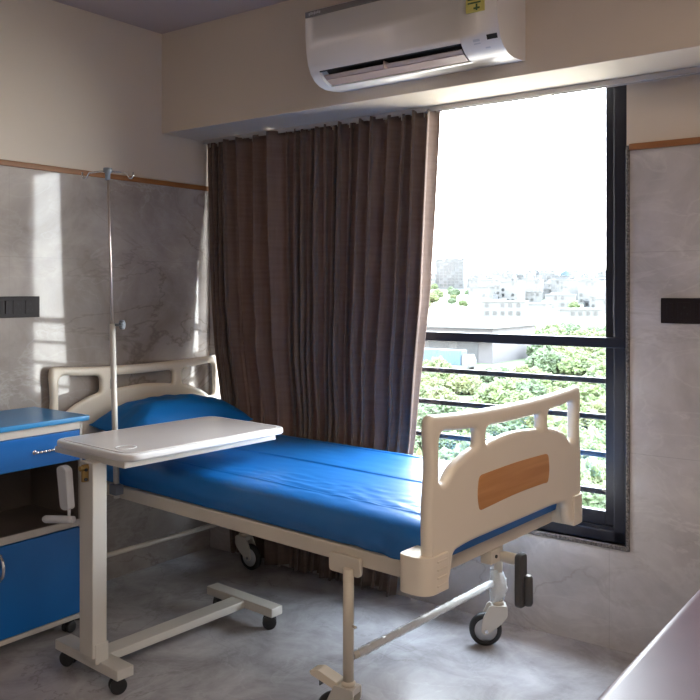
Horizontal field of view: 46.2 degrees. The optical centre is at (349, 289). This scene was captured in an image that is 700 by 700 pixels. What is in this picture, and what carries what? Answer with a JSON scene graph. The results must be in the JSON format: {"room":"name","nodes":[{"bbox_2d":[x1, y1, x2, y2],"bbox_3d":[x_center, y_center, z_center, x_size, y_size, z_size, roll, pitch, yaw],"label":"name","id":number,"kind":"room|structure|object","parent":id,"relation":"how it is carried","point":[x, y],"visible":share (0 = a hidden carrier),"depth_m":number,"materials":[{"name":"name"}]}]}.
{"room":"hospital room","nodes":[
{"label":"hospital room","id":0,"kind":"room"},
{"bbox_2d":[0,0,209,580],"bbox_3d":[-2.257,0.045,2.924,0.200,2.810,5.100,0,0,38],"label":"wall","id":1,"kind":"structure","parent":0,"point":[80,89],"depth_m":4.04,"materials":[{"name":"paint"}]},
{"bbox_2d":[0,296,39,317],"bbox_3d":[-1.497,0.077,3.719,0.014,0.096,0.189,0,0,38],"label":"wall socket","id":2,"kind":"object","parent":1,"relation":"attached to","point":[10,306],"visible":1,"depth_m":3.71,"materials":[{"name":"plastic"}]},
{"bbox_2d":[13,300,22,313],"bbox_3d":[-1.500,0.077,3.709,0.004,0.064,0.048,0,0,38],"label":"outlet","id":3,"kind":"object","parent":2,"relation":"attached to","point":[17,304],"depth_m":3.71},
{"bbox_2d":[25,300,34,313],"bbox_3d":[-1.463,0.077,3.756,0.004,0.064,0.048,0,0,38],"label":"outlet","id":4,"kind":"object","parent":2,"relation":"attached to","point":[29,304],"depth_m":3.75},
{"bbox_2d":[0,159,208,190],"bbox_3d":[-2.208,-0.568,2.814,0.012,0.026,4.588,0,0,38],"label":"trim","id":5,"kind":"structure","parent":1,"relation":"attached to","point":[2,162],"depth_m":4.03,"materials":[{"name":"brown wood"}]},
{"bbox_2d":[52,0,287,33],"bbox_3d":[-0.313,-1.435,1.567,5.100,0.150,5.550,0,0,40],"label":"ceiling","id":6,"kind":"structure","parent":0,"point":[158,16],"depth_m":4.00,"materials":[{"name":"paint"}]},
{"bbox_2d":[0,547,636,699],"bbox_3d":[-0.313,1.510,1.567,5.100,0.120,5.550,0,0,40],"label":"floor","id":7,"kind":"structure","parent":0,"point":[232,656],"depth_m":3.26,"materials":[{"name":"concrete"}]},
{"bbox_2d":[0,407,89,646],"bbox_3d":[-1.413,0.992,3.439,0.435,0.917,0.467,0,0,37],"label":"locker","id":8,"kind":"object","parent":7,"relation":"on","point":[40,561],"visible":0.89,"depth_m":3.38,"materials":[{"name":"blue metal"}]},
{"bbox_2d":[42,416,282,694],"bbox_3d":[-0.752,1.014,3.298,0.508,0.872,0.943,0,0,40],"label":"table","id":9,"kind":"object","parent":7,"relation":"on","point":[125,448],"visible":1,"depth_m":3.06,"materials":[{"name":"laminate"}]},
{"bbox_2d":[48,355,581,699],"bbox_3d":[-0.274,0.905,3.478,2.198,1.090,1.107,0,0,40],"label":"hospital bed","id":10,"kind":"object","parent":7,"relation":"on","point":[498,481],"visible":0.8,"depth_m":2.82,"materials":[{"name":"plastic"}]},
{"bbox_2d":[81,167,133,498],"bbox_3d":[-1.049,0.181,3.538,0.226,1.420,0.061,0,0,8],"label":"pole","id":11,"kind":"object","parent":10,"relation":"attached to","point":[106,170],"visible":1,"depth_m":3.52,"materials":[{"name":"silver metal"}]},
{"bbox_2d":[109,483,122,495],"bbox_3d":[-1.000,0.852,3.514,0.050,0.048,0.040,0,0,40],"label":"socket","id":12,"kind":"object","parent":10,"relation":"attached to","point":[114,489],"depth_m":3.50,"materials":[{"name":"grey plastic"}]},
{"bbox_2d":[82,434,556,559],"bbox_3d":[-0.255,0.783,3.506,2.065,0.145,0.924,0,0,40],"label":"mattress","id":13,"kind":"object","parent":10,"relation":"on","point":[368,499],"visible":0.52,"depth_m":3.10,"materials":[{"name":"leather"}]},
{"bbox_2d":[89,394,252,430],"bbox_3d":[-0.873,0.611,4.073,0.390,0.181,0.710,0,0,40],"label":"pillow","id":14,"kind":"object","parent":13,"relation":"on","point":[164,408],"visible":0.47,"depth_m":3.93,"materials":[{"name":"fabric"}]},
{"bbox_2d":[597,590,699,699],"bbox_3d":[0.948,1.224,1.909,0.698,0.452,2.170,0,0,37],"label":"table","id":15,"kind":"object","parent":7,"relation":"on","point":[668,667],"visible":1,"depth_m":2.18,"materials":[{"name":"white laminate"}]},
{"bbox_2d":[162,0,699,140],"bbox_3d":[1.050,-1.105,3.123,4.850,0.549,0.361,0,0,35],"label":"beam","id":16,"kind":"structure","parent":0,"point":[247,72],"depth_m":3.71,"materials":[{"name":"paint"}]},
{"bbox_2d":[305,0,524,91],"bbox_3d":[0.241,-1.031,3.317,0.883,0.318,0.263,0,0,35],"label":"air conditioner","id":17,"kind":"object","parent":16,"relation":"attached to","point":[352,45],"visible":1,"depth_m":3.22,"materials":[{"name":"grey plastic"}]},
{"bbox_2d":[320,44,466,73],"bbox_3d":[0.172,-0.924,3.315,0.667,0.045,0.103,0,0,35],"label":"outlet","id":18,"kind":"object","parent":17,"relation":"attached to","point":[392,58],"depth_m":3.27,"materials":[{"name":"plastic"}]},
{"bbox_2d":[203,66,699,143],"bbox_3d":[0.384,-0.819,3.721,2.930,0.024,0.040,0,0,35],"label":"track","id":19,"kind":"object","parent":16,"relation":"attached to","point":[691,71],"visible":1,"depth_m":3.50,"materials":[{"name":"metal"}]},
{"bbox_2d":[207,109,439,596],"bbox_3d":[-0.206,0.309,4.130,1.467,2.258,0.128,0,0,35],"label":"curtain","id":20,"kind":"object","parent":19,"relation":"hanging from","point":[322,238],"visible":0.75,"depth_m":4.08,"materials":[{"name":"fabric"}]},
{"bbox_2d":[210,74,699,655],"bbox_3d":[1.219,0.045,3.315,5.200,3.010,0.212,0,0,35],"label":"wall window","id":21,"kind":"structure","parent":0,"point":[618,600],"depth_m":3.23,"materials":[{"name":"paint"}]},
{"bbox_2d":[416,85,629,551],"bbox_3d":[0.235,0.080,3.984,2.262,1.927,0.155,0,0,35],"label":"window","id":22,"kind":"structure","parent":21,"relation":"attached to","point":[609,525],"depth_m":3.36,"materials":[{"name":"metal"}]},
{"bbox_2d":[661,298,699,323],"bbox_3d":[1.271,0.080,3.154,0.139,0.097,0.014,0,0,35],"label":"wall socket","id":23,"kind":"object","parent":21,"relation":"attached to","point":[673,310],"visible":1,"depth_m":3.15,"materials":[{"name":"plastic"}]},
{"bbox_2d":[678,302,690,318],"bbox_3d":[1.280,0.080,3.143,0.048,0.064,0.004,0,0,35],"label":"outlet","id":24,"kind":"object","parent":23,"relation":"attached to","point":[684,308],"depth_m":3.14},
{"label":"outside","id":25,"kind":"structure","parent":0,"visible":0},
{"bbox_2d":[428,289,605,401],"bbox_3d":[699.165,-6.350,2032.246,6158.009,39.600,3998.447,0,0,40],"label":"ground","id":26,"kind":"structure","parent":25,"point":[441,309],"depth_m":336.65,"materials":[{"name":"concrete"}]},
{"bbox_2d":[416,407,428,429],"bbox_3d":[5.169,12.642,76.191,5.355,4.829,4.925,0,0,15],"label":"broadleaf tree","id":27,"kind":"object","parent":26,"relation":"on","point":[421,412],"visible":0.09,"depth_m":74.72,"materials":[{"name":"green plant"}]},
{"bbox_2d":[419,384,432,397],"bbox_3d":[8.607,12.729,97.356,4.862,4.170,4.431,0,0,28],"label":"broadleaf tree","id":28,"kind":"object","parent":26,"relation":"on","point":[424,388],"visible":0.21,"depth_m":95.58,"materials":[{"name":"green plant"}]},
{"bbox_2d":[413,447,444,459],"bbox_3d":[4.131,12.625,54.418,5.566,4.774,5.073,0,0,-33],"label":"broadleaf tree","id":29,"kind":"object","parent":26,"relation":"on","point":[418,452],"visible":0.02,"depth_m":53.50,"materials":[{"name":"green plant"}]},
{"bbox_2d":[423,348,436,360],"bbox_3d":[14.051,11.750,140.210,6.400,3.400,2.500,0,0,32],"label":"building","id":30,"kind":"structure","parent":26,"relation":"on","point":[429,353],"depth_m":139.18,"materials":[{"name":"white metal"}]},
{"bbox_2d":[421,375,445,387],"bbox_3d":[10.373,12.941,107.414,4.429,3.663,4.219,0,0,5],"label":"broadleaf tree","id":31,"kind":"object","parent":26,"relation":"on","point":[427,380],"visible":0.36,"depth_m":106.48,"materials":[{"name":"green plant"}]},
{"bbox_2d":[414,429,453,453],"bbox_3d":[6.590,12.845,66.369,4.010,3.616,3.687,0,0,32],"label":"broadleaf tree","id":32,"kind":"object","parent":26,"relation":"on","point":[448,443],"visible":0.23,"depth_m":65.49,"materials":[{"name":"green plant"}]},
{"bbox_2d":[430,292,439,305],"bbox_3d":[45.786,5.362,463.258,10.701,8.389,11.031,0,0,43],"label":"broadleaf tree","id":33,"kind":"object","parent":26,"relation":"on","point":[433,297],"visible":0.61,"depth_m":460.37,"materials":[{"name":"green plant"}]},
{"bbox_2d":[418,396,456,414],"bbox_3d":[8.465,12.658,80.380,4.823,4.729,5.244,0,0,-38],"label":"broadleaf tree","id":34,"kind":"object","parent":26,"relation":"on","point":[432,409],"visible":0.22,"depth_m":79.07,"materials":[{"name":"green plant"}]},
{"bbox_2d":[431,288,443,301],"bbox_3d":[55.292,3.359,526.743,9.177,9.503,10.316,0,0,-32],"label":"broadleaf tree","id":35,"kind":"object","parent":26,"relation":"on","point":[438,292],"visible":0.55,"depth_m":523.33,"materials":[{"name":"green plant"}]},
{"bbox_2d":[421,356,457,379],"bbox_3d":[10.955,12.386,113.074,8.330,6.508,8.616,0,0,32],"label":"broadleaf tree","id":36,"kind":"object","parent":26,"relation":"on","point":[439,362],"visible":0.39,"depth_m":111.50,"materials":[{"name":"green plant"}]},
{"bbox_2d":[424,387,459,400],"bbox_3d":[10.506,12.929,94.177,4.486,3.749,4.662,0,0,9],"label":"broadleaf tree","id":37,"kind":"object","parent":26,"relation":"on","point":[435,393],"visible":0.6,"depth_m":93.14,"materials":[{"name":"green plant"}]},
{"bbox_2d":[434,254,467,288],"bbox_3d":[110.158,-15.700,893.136,33.200,45.500,16.200,0,0,23],"label":"tower block","id":38,"kind":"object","parent":26,"relation":"on","point":[452,271],"visible":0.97,"depth_m":886.53,"materials":[{"name":"concrete"}]},
{"bbox_2d":[438,446,463,460],"bbox_3d":[6.769,12.969,58.032,4.752,3.677,4.538,0,0,45],"label":"broadleaf tree","id":39,"kind":"object","parent":26,"relation":"on","point":[445,453],"visible":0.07,"depth_m":57.85,"materials":[{"name":"green plant"}]},
{"bbox_2d":[447,298,456,305],"bbox_3d":[57.346,6.838,464.163,5.415,4.683,5.734,0,0,-24],"label":"broadleaf tree","id":40,"kind":"object","parent":26,"relation":"on","point":[450,301],"visible":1,"depth_m":462.63,"materials":[{"name":"green plant"}]},
{"bbox_2d":[447,288,460,295],"bbox_3d":[74.164,2.766,581.674,9.333,8.072,9.883,0,0,-19],"label":"broadleaf tree","id":41,"kind":"object","parent":26,"relation":"on","point":[453,291],"visible":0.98,"depth_m":579.42,"materials":[{"name":"green plant"}]},
{"bbox_2d":[437,349,476,369],"bbox_3d":[17.843,11.750,137.757,6.400,3.400,2.500,0,0,35],"label":"truck","id":42,"kind":"object","parent":26,"relation":"on","point":[457,357],"visible":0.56,"depth_m":136.52,"materials":[{"name":"white metal"}]},
{"bbox_2d":[440,374,484,394],"bbox_3d":[14.627,12.879,106.919,6.289,4.304,6.100,0,0,31],"label":"broadleaf tree","id":43,"kind":"object","parent":26,"relation":"on","point":[467,384],"visible":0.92,"depth_m":105.21,"materials":[{"name":"green plant"}]},
{"bbox_2d":[458,300,467,307],"bbox_3d":[59.904,7.255,434.129,5.587,5.147,4.970,0,0,-2],"label":"broadleaf tree","id":44,"kind":"object","parent":26,"relation":"on","point":[463,303],"visible":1,"depth_m":432.80,"materials":[{"name":"green plant"}]},
{"bbox_2d":[441,428,490,447],"bbox_3d":[9.269,12.764,68.632,5.399,4.195,5.147,0,0,20],"label":"broadleaf tree","id":45,"kind":"object","parent":26,"relation":"on","point":[466,432],"visible":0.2,"depth_m":67.47,"materials":[{"name":"green plant"}]},
{"bbox_2d":[457,408,477,411],"bbox_3d":[12.078,12.940,79.133,5.187,3.847,4.822,0,0,18],"label":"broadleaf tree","id":46,"kind":"object","parent":26,"relation":"on","point":[466,409],"visible":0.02,"depth_m":78.47,"materials":[{"name":"green plant"}]},
{"bbox_2d":[460,396,487,407],"bbox_3d":[12.884,12.857,86.587,3.647,3.431,4.001,0,0,-35],"label":"broadleaf tree","id":47,"kind":"object","parent":26,"relation":"on","point":[476,400],"visible":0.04,"depth_m":86.39,"materials":[{"name":"green plant"}]},
{"bbox_2d":[455,434,493,449],"bbox_3d":[10.287,12.889,60.373,5.543,4.290,5.293,0,0,-30],"label":"broadleaf tree","id":48,"kind":"object","parent":26,"relation":"on","point":[464,445],"visible":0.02,"depth_m":61.01,"materials":[{"name":"green plant"}]},
{"bbox_2d":[469,276,492,286],"bbox_3d":[96.024,1.875,591.155,18.238,23.900,11.108,0,0,29],"label":"building","id":49,"kind":"structure","parent":26,"relation":"on","point":[472,282],"depth_m":589.26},
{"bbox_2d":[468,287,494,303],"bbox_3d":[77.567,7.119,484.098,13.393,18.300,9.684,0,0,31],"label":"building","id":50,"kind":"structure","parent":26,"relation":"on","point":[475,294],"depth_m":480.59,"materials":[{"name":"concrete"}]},
{"bbox_2d":[425,319,538,363],"bbox_3d":[18.798,9.950,165.295,31.200,7.000,22.700,0,0,35],"label":"warehouse","id":51,"kind":"structure","parent":26,"relation":"on","point":[486,353],"depth_m":153.94,"materials":[{"name":"concrete"}]},
{"bbox_2d":[478,276,504,286],"bbox_3d":[97.094,2.455,564.830,10.078,23.900,15.381,0,0,-41],"label":"building","id":52,"kind":"structure","parent":26,"relation":"on","point":[481,283],"depth_m":560.49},
{"bbox_2d":[486,285,499,298],"bbox_3d":[96.287,5.846,538.281,11.189,18.300,9.990,0,0,34],"label":"building","id":53,"kind":"structure","parent":26,"relation":"on","point":[497,287],"depth_m":533.00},
{"bbox_2d":[481,295,506,299],"bbox_3d":[79.313,9.762,452.594,13.678,14.400,12.597,0,0,9],"label":"building","id":54,"kind":"structure","parent":26,"relation":"on","point":[495,297],"depth_m":447.19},
{"bbox_2d":[479,366,509,382],"bbox_3d":[21.456,12.956,119.644,5.136,3.776,4.850,0,0,4],"label":"broadleaf tree","id":55,"kind":"object","parent":26,"relation":"on","point":[488,379],"visible":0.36,"depth_m":118.93,"materials":[{"name":"green plant"}]},
{"bbox_2d":[472,377,519,404],"bbox_3d":[17.116,12.630,93.787,6.422,5.017,6.642,0,0,-27],"label":"broadleaf tree","id":56,"kind":"object","parent":26,"relation":"on","point":[496,391],"visible":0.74,"depth_m":93.05,"materials":[{"name":"green plant"}]},
{"bbox_2d":[486,424,507,436],"bbox_3d":[12.295,12.899,72.576,3.359,3.293,3.652,0,0,-25],"label":"broadleaf tree","id":57,"kind":"object","parent":26,"relation":"on","point":[495,429],"visible":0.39,"depth_m":71.35,"materials":[{"name":"green plant"}]},
{"bbox_2d":[481,300,528,317],"bbox_3d":[64.744,11.904,342.627,18.178,15.100,11.355,0,0,18],"label":"building","id":58,"kind":"structure","parent":26,"relation":"on","point":[490,308],"depth_m":337.64,"materials":[{"name":"concrete"}]},
{"bbox_2d":[501,274,511,280],"bbox_3d":[168.181,-5.063,891.504,14.597,23.900,11.006,0,0,11],"label":"building","id":59,"kind":"structure","parent":26,"relation":"on","point":[505,277],"depth_m":885.99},
{"bbox_2d":[501,269,514,275],"bbox_3d":[215.200,-13.255,1115.211,17.474,30.000,10.685,0,0,23],"label":"building","id":60,"kind":"structure","parent":26,"relation":"on","point":[509,273],"depth_m":1111.14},
{"bbox_2d":[499,281,525,299],"bbox_3d":[96.740,5.353,488.145,12.232,21.500,9.659,0,0,43],"label":"building","id":61,"kind":"structure","parent":26,"relation":"on","point":[509,290],"depth_m":484.36,"materials":[{"name":"concrete"}]},
{"bbox_2d":[498,402,528,431],"bbox_3d":[15.471,12.895,78.048,5.236,4.243,5.483,0,0,36],"label":"broadleaf tree","id":62,"kind":"object","parent":26,"relation":"on","point":[517,424],"visible":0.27,"depth_m":75.78,"materials":[{"name":"green plant"}]},
{"bbox_2d":[499,389,534,404],"bbox_3d":[18.574,12.840,90.049,4.776,3.731,4.939,0,0,39],"label":"broadleaf tree","id":63,"kind":"object","parent":26,"relation":"on","point":[523,395],"visible":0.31,"depth_m":89.53,"materials":[{"name":"green plant"}]},
{"bbox_2d":[506,377,529,382],"bbox_3d":[22.096,12.937,107.565,5.485,3.870,5.654,0,0,9],"label":"broadleaf tree","id":64,"kind":"object","parent":26,"relation":"on","point":[509,379],"visible":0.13,"depth_m":106.04,"materials":[{"name":"green plant"}]},
{"bbox_2d":[516,273,524,280],"bbox_3d":[273.275,-14.514,1315.888,16.028,24.600,12.482,0,0,29],"label":"building","id":65,"kind":"structure","parent":26,"relation":"on","point":[520,276],"depth_m":1309.72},
{"bbox_2d":[505,364,549,379],"bbox_3d":[24.475,12.744,113.208,6.139,5.077,5.849,0,0,2],"label":"broadleaf tree","id":66,"kind":"object","parent":26,"relation":"on","point":[520,369],"visible":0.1,"depth_m":112.67,"materials":[{"name":"green plant"}]},
{"bbox_2d":[515,379,546,396],"bbox_3d":[21.196,12.661,97.449,5.173,4.714,4.780,0,0,-28],"label":"broadleaf tree","id":67,"kind":"object","parent":26,"relation":"on","point":[535,387],"visible":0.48,"depth_m":96.38,"materials":[{"name":"green plant"}]},
{"bbox_2d":[519,276,543,299],"bbox_3d":[121.298,2.716,548.272,14.445,23.900,9.899,0,0,26],"label":"building","id":68,"kind":"structure","parent":26,"relation":"on","point":[530,283],"depth_m":544.18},
{"bbox_2d":[525,287,542,302],"bbox_3d":[110.223,7.033,499.847,11.870,17.500,10.802,0,0,2],"label":"building","id":69,"kind":"structure","parent":26,"relation":"on","point":[535,296],"depth_m":494.75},
{"bbox_2d":[534,269,542,279],"bbox_3d":[251.578,-13.393,1113.843,9.807,30.000,18.492,0,0,-42],"label":"building","id":70,"kind":"structure","parent":26,"relation":"on","point":[538,273],"depth_m":1107.08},
{"bbox_2d":[528,303,552,311],"bbox_3d":[89.401,12.242,392.538,12.155,12.000,9.930,0,0,32],"label":"building","id":71,"kind":"structure","parent":26,"relation":"on","point":[532,307],"depth_m":387.96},
{"bbox_2d":[526,345,557,356],"bbox_3d":[37.737,12.659,158.705,7.767,6.046,8.225,0,0,-14],"label":"broadleaf tree","id":72,"kind":"object","parent":26,"relation":"on","point":[531,349],"visible":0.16,"depth_m":157.09,"materials":[{"name":"green plant"}]},
{"bbox_2d":[524,345,565,373],"bbox_3d":[32.262,12.340,133.851,6.727,6.633,7.279,0,0,-13],"label":"broadleaf tree","id":73,"kind":"object","parent":26,"relation":"on","point":[541,358],"visible":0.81,"depth_m":131.51,"materials":[{"name":"green plant"}]},
{"bbox_2d":[544,285,550,298],"bbox_3d":[137.406,5.502,563.374,17.869,17.500,9.903,0,0,11],"label":"building","id":74,"kind":"structure","parent":26,"relation":"on","point":[546,290],"depth_m":559.40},
{"bbox_2d":[542,323,561,330],"bbox_3d":[59.103,12.364,237.082,6.741,6.283,7.578,0,0,43],"label":"broadleaf tree","id":75,"kind":"object","parent":26,"relation":"on","point":[547,325],"visible":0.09,"depth_m":235.77,"materials":[{"name":"green plant"}]},
{"bbox_2d":[547,269,558,279],"bbox_3d":[279.643,-13.938,1132.102,10.587,30.000,14.136,0,0,-39],"label":"building","id":76,"kind":"structure","parent":26,"relation":"on","point":[552,272],"depth_m":1129.05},
{"bbox_2d":[543,329,563,335],"bbox_3d":[44.911,12.211,185.120,8.649,7.171,7.694,0,0,33],"label":"broadleaf tree","id":77,"kind":"object","parent":26,"relation":"on","point":[552,330],"visible":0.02,"depth_m":184.72,"materials":[{"name":"green plant"}]},
{"bbox_2d":[524,408,583,428],"bbox_3d":[18.706,12.890,75.505,5.697,4.225,5.295,0,0,3],"label":"broadleaf tree","id":78,"kind":"object","parent":26,"relation":"on","point":[529,422],"visible":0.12,"depth_m":75.33,"materials":[{"name":"green plant"}]},
{"bbox_2d":[538,372,569,388],"bbox_3d":[25.616,12.697,104.884,5.255,4.357,4.675,0,0,-5],"label":"broadleaf tree","id":79,"kind":"object","parent":26,"relation":"on","point":[547,383],"visible":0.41,"depth_m":103.66,"materials":[{"name":"green plant"}]},
{"bbox_2d":[546,386,561,393],"bbox_3d":[25.303,13.098,101.102,3.060,2.530,2.915,0,0,-20],"label":"broadleaf tree","id":80,"kind":"object","parent":26,"relation":"on","point":[549,390],"visible":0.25,"depth_m":100.80,"materials":[{"name":"green plant"}]},
{"bbox_2d":[542,325,568,335],"bbox_3d":[51.297,12.250,205.543,7.448,6.941,8.372,0,0,29],"label":"broadleaf tree","id":81,"kind":"object","parent":26,"relation":"on","point":[561,330],"visible":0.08,"depth_m":205.39,"materials":[{"name":"green plant"}]},
{"bbox_2d":[544,294,576,307],"bbox_3d":[109.922,9.795,428.582,15.797,15.100,10.899,0,0,17],"label":"building","id":82,"kind":"structure","parent":26,"relation":"on","point":[558,300],"depth_m":423.70,"materials":[{"name":"concrete"}]},
{"bbox_2d":[550,288,570,293],"bbox_3d":[118.492,7.820,461.927,9.956,17.500,12.065,0,0,7],"label":"building","id":83,"kind":"structure","parent":26,"relation":"on","point":[565,290],"depth_m":459.59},
{"bbox_2d":[553,346,576,354],"bbox_3d":[36.539,12.537,139.541,7.941,6.568,7.566,0,0,30],"label":"broadleaf tree","id":84,"kind":"object","parent":26,"relation":"on","point":[563,350],"visible":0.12,"depth_m":139.04,"materials":[{"name":"green plant"}]},
{"bbox_2d":[551,280,581,299],"bbox_3d":[142.315,3.964,540.991,11.362,21.500,16.256,0,0,-34],"label":"building","id":85,"kind":"structure","parent":26,"relation":"on","point":[557,286],"depth_m":535.61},
{"bbox_2d":[547,416,586,430],"bbox_3d":[17.540,12.707,69.432,5.016,4.302,4.572,0,0,30],"label":"broadleaf tree","id":86,"kind":"object","parent":26,"relation":"on","point":[560,421],"visible":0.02,"depth_m":69.39,"materials":[{"name":"green plant"}]},
{"bbox_2d":[559,322,580,327],"bbox_3d":[65.560,12.648,247.852,7.865,6.122,8.329,0,0,-21],"label":"broadleaf tree","id":87,"kind":"object","parent":26,"relation":"on","point":[563,323],"visible":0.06,"depth_m":246.06,"materials":[{"name":"green plant"}]},
{"bbox_2d":[562,324,580,332],"bbox_3d":[60.209,12.383,226.003,6.996,6.375,6.465,0,0,-12],"label":"broadleaf tree","id":88,"kind":"object","parent":26,"relation":"on","point":[574,328],"visible":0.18,"depth_m":224.97,"materials":[{"name":"green plant"}]},
{"bbox_2d":[567,301,579,307],"bbox_3d":[107.552,7.794,393.892,6.317,5.484,6.534,0,0,-24],"label":"broadleaf tree","id":89,"kind":"object","parent":26,"relation":"on","point":[573,304],"visible":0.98,"depth_m":392.53,"materials":[{"name":"green plant"}]},
{"bbox_2d":[555,399,596,418],"bbox_3d":[21.481,12.626,81.263,5.068,4.768,5.560,0,0,-1],"label":"broadleaf tree","id":90,"kind":"object","parent":26,"relation":"on","point":[583,405],"visible":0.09,"depth_m":79.65,"materials":[{"name":"green plant"}]},
{"bbox_2d":[551,425,603,442],"bbox_3d":[17.847,12.853,65.493,5.644,4.503,6.072,0,0,-22],"label":"broadleaf tree","id":91,"kind":"object","parent":26,"relation":"on","point":[584,435],"visible":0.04,"depth_m":64.63,"materials":[{"name":"green plant"}]},
{"bbox_2d":[556,350,600,375],"bbox_3d":[36.600,12.479,129.851,7.863,5.940,7.602,0,0,13],"label":"broadleaf tree","id":92,"kind":"object","parent":26,"relation":"on","point":[575,363],"visible":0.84,"depth_m":128.29,"materials":[{"name":"green plant"}]},
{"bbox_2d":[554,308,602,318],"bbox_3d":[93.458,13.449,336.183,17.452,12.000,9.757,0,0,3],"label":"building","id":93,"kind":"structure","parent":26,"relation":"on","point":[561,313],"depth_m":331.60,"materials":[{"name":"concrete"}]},
{"bbox_2d":[567,276,590,280],"bbox_3d":[163.743,1.633,587.240,15.248,23.900,8.737,0,0,1],"label":"building","id":94,"kind":"structure","parent":26,"relation":"on","point":[576,277],"depth_m":583.11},
{"bbox_2d":[565,346,597,353],"bbox_3d":[45.212,12.563,159.124,7.350,6.380,7.714,0,0,27],"label":"broadleaf tree","id":95,"kind":"object","parent":26,"relation":"on","point":[590,350],"visible":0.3,"depth_m":156.67,"materials":[{"name":"green plant"}]},
{"bbox_2d":[568,374,600,388],"bbox_3d":[29.554,12.801,103.975,5.084,3.972,5.258,0,0,4],"label":"broadleaf tree","id":96,"kind":"object","parent":26,"relation":"on","point":[579,385],"visible":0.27,"depth_m":103.29,"materials":[{"name":"green plant"}]},
{"bbox_2d":[583,300,589,307],"bbox_3d":[129.991,10.088,425.542,9.657,14.400,15.466,0,0,-44],"label":"building","id":97,"kind":"structure","parent":26,"relation":"on","point":[586,303],"depth_m":426.30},
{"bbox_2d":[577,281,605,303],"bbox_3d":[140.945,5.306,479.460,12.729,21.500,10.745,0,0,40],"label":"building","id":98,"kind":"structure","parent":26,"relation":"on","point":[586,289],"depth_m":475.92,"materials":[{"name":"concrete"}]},
{"bbox_2d":[580,410,602,429],"bbox_3d":[23.520,13.034,77.800,4.225,3.133,3.927,0,0,-3],"label":"broadleaf tree","id":99,"kind":"object","parent":26,"relation":"on","point":[586,422],"visible":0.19,"depth_m":77.45,"materials":[{"name":"green plant"}]},
{"bbox_2d":[578,328,605,335],"bbox_3d":[56.823,12.229,191.601,8.520,7.064,7.580,0,0,-15],"label":"broadleaf tree","id":100,"kind":"object","parent":26,"relation":"on","point":[582,332],"visible":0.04,"depth_m":190.91,"materials":[{"name":"green plant"}]},
{"bbox_2d":[579,385,605,401],"bbox_3d":[27.695,12.757,92.888,5.429,4.242,5.615,0,0,-14],"label":"broadleaf tree","id":101,"kind":"object","parent":26,"relation":"on","point":[593,392],"visible":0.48,"depth_m":91.59,"materials":[{"name":"green plant"}]},
{"bbox_2d":[580,457,605,488],"bbox_3d":[14.599,12.643,51.476,4.960,4.667,5.442,0,0,30],"label":"broadleaf tree","id":102,"kind":"object","parent":26,"relation":"on","point":[593,469],"visible":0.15,"depth_m":51.54,"materials":[{"name":"green plant"}]},
{"bbox_2d":[580,432,605,468],"bbox_3d":[18.330,12.758,60.525,5.448,4.233,5.194,0,0,-16],"label":"broadleaf tree","id":103,"kind":"object","parent":26,"relation":"on","point":[595,442],"visible":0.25,"depth_m":60.12,"materials":[{"name":"green plant"}]},
{"bbox_2d":[580,477,605,509],"bbox_3d":[13.393,12.759,47.372,4.208,4.127,4.576,0,0,-4],"label":"broadleaf tree","id":104,"kind":"object","parent":26,"relation":"on","point":[593,500],"visible":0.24,"depth_m":45.83,"materials":[{"name":"green plant"}]},
{"bbox_2d":[585,361,605,376],"bbox_3d":[35.938,12.400,112.374,8.221,6.424,8.504,0,0,-4],"label":"broadleaf tree","id":105,"kind":"object","parent":26,"relation":"on","point":[600,369],"visible":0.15,"depth_m":112.30,"materials":[{"name":"green plant"}]},
{"bbox_2d":[586,395,605,413],"bbox_3d":[25.900,12.899,83.193,6.065,4.151,5.883,0,0,-23],"label":"broadleaf tree","id":106,"kind":"object","parent":26,"relation":"on","point":[599,405],"visible":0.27,"depth_m":81.98,"materials":[{"name":"green plant"}]},
{"bbox_2d":[589,419,605,429],"bbox_3d":[23.621,12.714,72.665,4.964,4.257,4.524,0,0,-18],"label":"broadleaf tree","id":107,"kind":"object","parent":26,"relation":"on","point":[598,424],"visible":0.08,"depth_m":71.99,"materials":[{"name":"green plant"}]},
{"bbox_2d":[589,291,605,307],"bbox_3d":[127.250,9.070,401.666,17.842,17.500,10.462,0,0,33],"label":"building","id":108,"kind":"structure","parent":26,"relation":"on","point":[592,300],"depth_m":401.35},
{"bbox_2d":[589,348,605,358],"bbox_3d":[44.358,12.511,140.977,7.354,5.746,7.607,0,0,-18],"label":"broadleaf tree","id":109,"kind":"object","parent":26,"relation":"on","point":[602,352],"visible":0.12,"depth_m":140.68,"materials":[{"name":"green plant"}]},
{"bbox_2d":[589,375,605,390],"bbox_3d":[32.657,12.987,108.938,4.807,3.534,4.539,0,0,31],"label":"broadleaf tree","id":110,"kind":"object","parent":26,"relation":"on","point":[603,386],"visible":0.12,"depth_m":107.31,"materials":[{"name":"green plant"}]},
{"bbox_2d":[591,331,605,336],"bbox_3d":[55.963,12.550,185.391,7.458,6.474,7.828,0,0,-30],"label":"broadleaf tree","id":111,"kind":"object","parent":26,"relation":"on","point":[599,334],"visible":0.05,"depth_m":183.80,"materials":[{"name":"green plant"}]},
{"bbox_2d":[592,325,605,331],"bbox_3d":[66.422,12.344,216.563,6.701,6.607,7.251,0,0,-41],"label":"broadleaf tree","id":112,"kind":"object","parent":26,"relation":"on","point":[597,328],"visible":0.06,"depth_m":215.51,"materials":[{"name":"green plant"}]},
{"bbox_2d":[594,293,605,313],"bbox_3d":[118.390,9.888,366.338,10.375,17.500,15.084,0,0,-43],"label":"building","id":113,"kind":"structure","parent":26,"relation":"on","point":[599,302],"depth_m":365.97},
{"bbox_2d":[596,354,605,362],"bbox_3d":[42.744,12.568,130.739,7.668,6.342,7.305,0,0,37],"label":"broadleaf tree","id":114,"kind":"object","parent":26,"relation":"on","point":[600,358],"visible":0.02,"depth_m":131.32,"materials":[{"name":"green plant"}]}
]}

